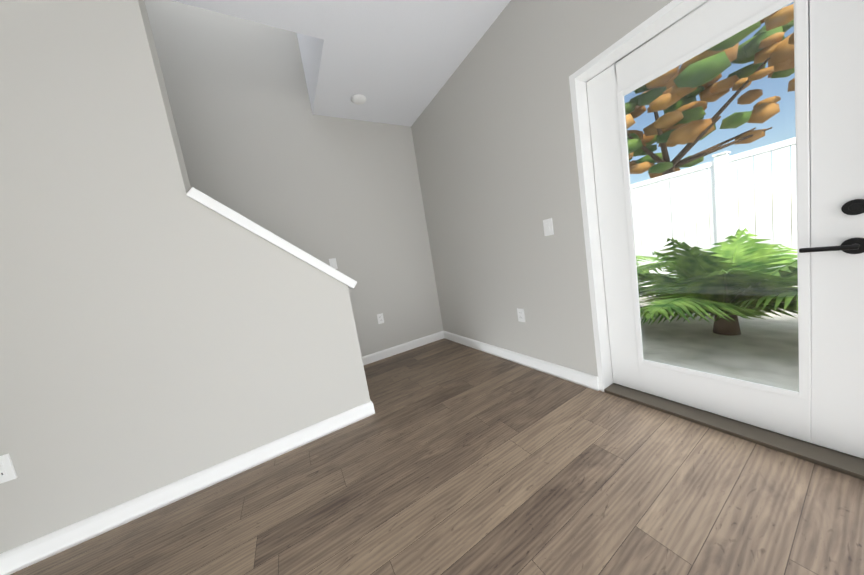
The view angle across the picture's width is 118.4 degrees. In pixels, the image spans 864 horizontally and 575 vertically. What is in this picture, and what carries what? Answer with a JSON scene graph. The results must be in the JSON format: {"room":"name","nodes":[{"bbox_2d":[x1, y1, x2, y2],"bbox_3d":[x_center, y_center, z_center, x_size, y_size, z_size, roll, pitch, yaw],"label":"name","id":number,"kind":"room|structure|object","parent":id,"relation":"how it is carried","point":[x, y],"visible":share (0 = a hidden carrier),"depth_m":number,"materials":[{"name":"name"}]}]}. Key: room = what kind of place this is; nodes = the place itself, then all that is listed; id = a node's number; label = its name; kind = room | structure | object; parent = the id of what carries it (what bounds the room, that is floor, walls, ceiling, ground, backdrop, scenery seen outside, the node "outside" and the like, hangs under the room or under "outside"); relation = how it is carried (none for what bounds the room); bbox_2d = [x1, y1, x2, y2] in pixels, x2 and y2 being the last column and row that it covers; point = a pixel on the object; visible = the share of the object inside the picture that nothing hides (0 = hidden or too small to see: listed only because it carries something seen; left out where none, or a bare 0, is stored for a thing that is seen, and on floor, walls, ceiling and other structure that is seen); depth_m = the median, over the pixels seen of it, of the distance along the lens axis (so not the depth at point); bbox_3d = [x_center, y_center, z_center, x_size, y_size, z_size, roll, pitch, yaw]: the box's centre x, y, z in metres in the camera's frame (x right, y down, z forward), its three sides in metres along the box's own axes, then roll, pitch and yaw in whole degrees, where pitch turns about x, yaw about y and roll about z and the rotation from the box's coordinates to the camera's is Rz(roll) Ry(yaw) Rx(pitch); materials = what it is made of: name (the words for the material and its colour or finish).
{"room":"entryway","nodes":[
{"label":"entryway","id":0,"kind":"room"},
{"bbox_2d":[0,0,369,553],"bbox_3d":[-1.415,-0.241,1.441,1.687,2.740,0.130,-12,7,-29],"label":"wall","id":1,"kind":"structure","parent":0,"point":[159,328],"depth_m":1.29,"materials":[{"name":"grey paint"}]},
{"bbox_2d":[0,453,17,483],"bbox_3d":[-1.876,0.792,1.115,0.072,0.118,0.008,-12,7,-29],"label":"outlet","id":2,"kind":"object","parent":1,"relation":"attached to","point":[7,471],"visible":1,"depth_m":1.12,"materials":[{"name":"white plastic"}]},
{"bbox_2d":[8,400,374,564],"bbox_3d":[-1.173,1.054,1.531,1.701,0.100,0.044,-12,7,-29],"label":"baseboard","id":3,"kind":"structure","parent":1,"relation":"attached to","point":[39,549],"depth_m":1.40,"materials":[{"name":"white wood"}]},
{"bbox_2d":[186,187,356,287],"bbox_3d":[-0.973,-0.270,1.690,0.808,0.704,0.186,-12,7,-29],"label":"trim","id":4,"kind":"structure","parent":1,"relation":"attached to","point":[193,193],"depth_m":1.57,"materials":[{"name":"white wood"}]},
{"bbox_2d":[144,0,442,356],"bbox_3d":[-3.115,-0.666,1.788,6.765,4.040,0.283,-12,7,-29],"label":"wall","id":5,"kind":"structure","parent":0,"point":[262,145],"depth_m":2.60,"materials":[{"name":"grey paint"}]},
{"bbox_2d":[329,258,337,268],"bbox_3d":[-1.066,-0.255,2.781,0.072,0.118,0.012,-12,7,-29],"label":"light switch","id":6,"kind":"object","parent":5,"relation":"attached to","point":[333,262],"visible":0.92,"depth_m":2.78,"materials":[{"name":"white plastic"}]},
{"bbox_2d":[377,313,383,323],"bbox_3d":[-0.609,0.369,3.050,0.072,0.118,0.008,-12,7,-29],"label":"electrical outlet","id":7,"kind":"object","parent":5,"relation":"attached to","point":[380,318],"visible":1,"depth_m":3.05,"materials":[{"name":"white plastic"}]},
{"bbox_2d":[362,331,443,365],"bbox_3d":[-0.760,0.837,2.969,2.165,0.100,0.014,-12,7,-29],"label":"baseboard","id":8,"kind":"structure","parent":5,"relation":"attached to","point":[379,355],"depth_m":3.18,"materials":[{"name":"white wood"}]},
{"bbox_2d":[172,0,510,126],"bbox_3d":[0.806,-2.342,-1.544,3.890,1.300,9.900,-12,7,-29],"label":"ceiling","id":9,"kind":"structure","parent":0,"point":[396,62],"depth_m":2.00,"materials":[{"name":"white paint"}]},
{"bbox_2d":[351,94,365,104],"bbox_3d":[-0.723,-1.849,2.549,0.150,0.030,0.150,-12,7,-29],"label":"smoke detector","id":10,"kind":"object","parent":9,"relation":"attached to","point":[358,99],"visible":0.98,"depth_m":2.52,"materials":[{"name":"white plastic"}]},
{"bbox_2d":[10,338,863,574],"bbox_3d":[-0.153,1.367,-2.033,7.400,0.100,9.900,-12,7,-29],"label":"floor","id":11,"kind":"structure","parent":0,"point":[449,457],"depth_m":1.13,"materials":[{"name":"brown wood"}]},
{"bbox_2d":[411,0,672,383],"bbox_3d":[2.496,-0.813,-0.569,0.635,3.040,9.900,-12,7,-29],"label":"wall","id":12,"kind":"structure","parent":0,"point":[492,129],"depth_m":2.02,"materials":[{"name":"grey paint"}]},
{"bbox_2d":[517,308,524,321],"bbox_3d":[0.775,0.241,2.241,0.008,0.118,0.072,-12,7,-29],"label":"electrical outlet","id":13,"kind":"object","parent":12,"relation":"attached to","point":[521,315],"visible":1,"depth_m":2.24,"materials":[{"name":"white plastic"}]},
{"bbox_2d":[444,331,598,390],"bbox_3d":[0.650,0.647,2.618,0.014,0.100,1.971,-12,7,-29],"label":"baseboard","id":14,"kind":"structure","parent":12,"relation":"attached to","point":[590,381],"depth_m":2.21,"materials":[{"name":"white wood"}]},
{"bbox_2d":[543,218,553,235],"bbox_3d":[0.838,-0.434,1.859,0.012,0.118,0.072,-12,7,-29],"label":"light switch","id":15,"kind":"object","parent":12,"relation":"attached to","point":[548,226],"visible":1,"depth_m":1.85,"materials":[{"name":"white plastic"}]},
{"bbox_2d":[569,0,706,391],"bbox_3d":[1.552,-0.292,0.865,0.198,2.020,1.946,-12,7,-29],"label":"door frame","id":16,"kind":"structure","parent":12,"relation":"attached to","point":[666,16],"depth_m":1.60,"materials":[{"name":"white wood"}]},
{"bbox_2d":[586,0,863,458],"bbox_3d":[1.331,-0.293,1.280,0.099,1.967,0.936,-12,7,-29],"label":"door leaf","id":17,"kind":"structure","parent":12,"relation":"in","point":[823,406],"depth_m":1.07,"materials":[{"name":"white"}]},
{"bbox_2d":[604,383,863,479],"bbox_3d":[1.724,0.688,0.976,0.228,0.018,1.882,-12,7,-29],"label":"door threshold sill","id":18,"kind":"structure","parent":12,"relation":"attached to","point":[845,463],"depth_m":1.21,"materials":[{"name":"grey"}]},
{"label":"outside","id":19,"kind":"structure","parent":0,"visible":0},
{"bbox_2d":[638,235,798,391],"bbox_3d":[6.231,-0.467,6.539,13.335,0.210,26.000,-12,7,-29],"label":"ground","id":20,"kind":"structure","parent":19,"point":[737,361],"depth_m":2.15,"materials":[{"name":"grey concrete"}]},
{"bbox_2d":[625,4,794,250],"bbox_3d":[3.325,-3.612,11.591,6.086,5.844,16.197,-12,7,-29],"label":"trees","id":21,"kind":"object","parent":20,"relation":"on","point":[686,96],"depth_m":5.58,"materials":[{"name":"green plant"}]},
{"bbox_2d":[631,137,796,283],"bbox_3d":[3.756,-1.031,5.115,0.160,1.975,22.126,-12,7,-29],"label":"fence","id":22,"kind":"object","parent":20,"relation":"on","point":[644,210],"depth_m":3.85,"materials":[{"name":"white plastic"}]},
{"bbox_2d":[636,228,797,335],"bbox_3d":[1.623,-0.389,5.186,3.136,1.375,10.381,-12,7,-29],"label":"palms","id":23,"kind":"object","parent":20,"relation":"on","point":[740,308],"depth_m":2.25,"materials":[{"name":"green plant"}]}
]}

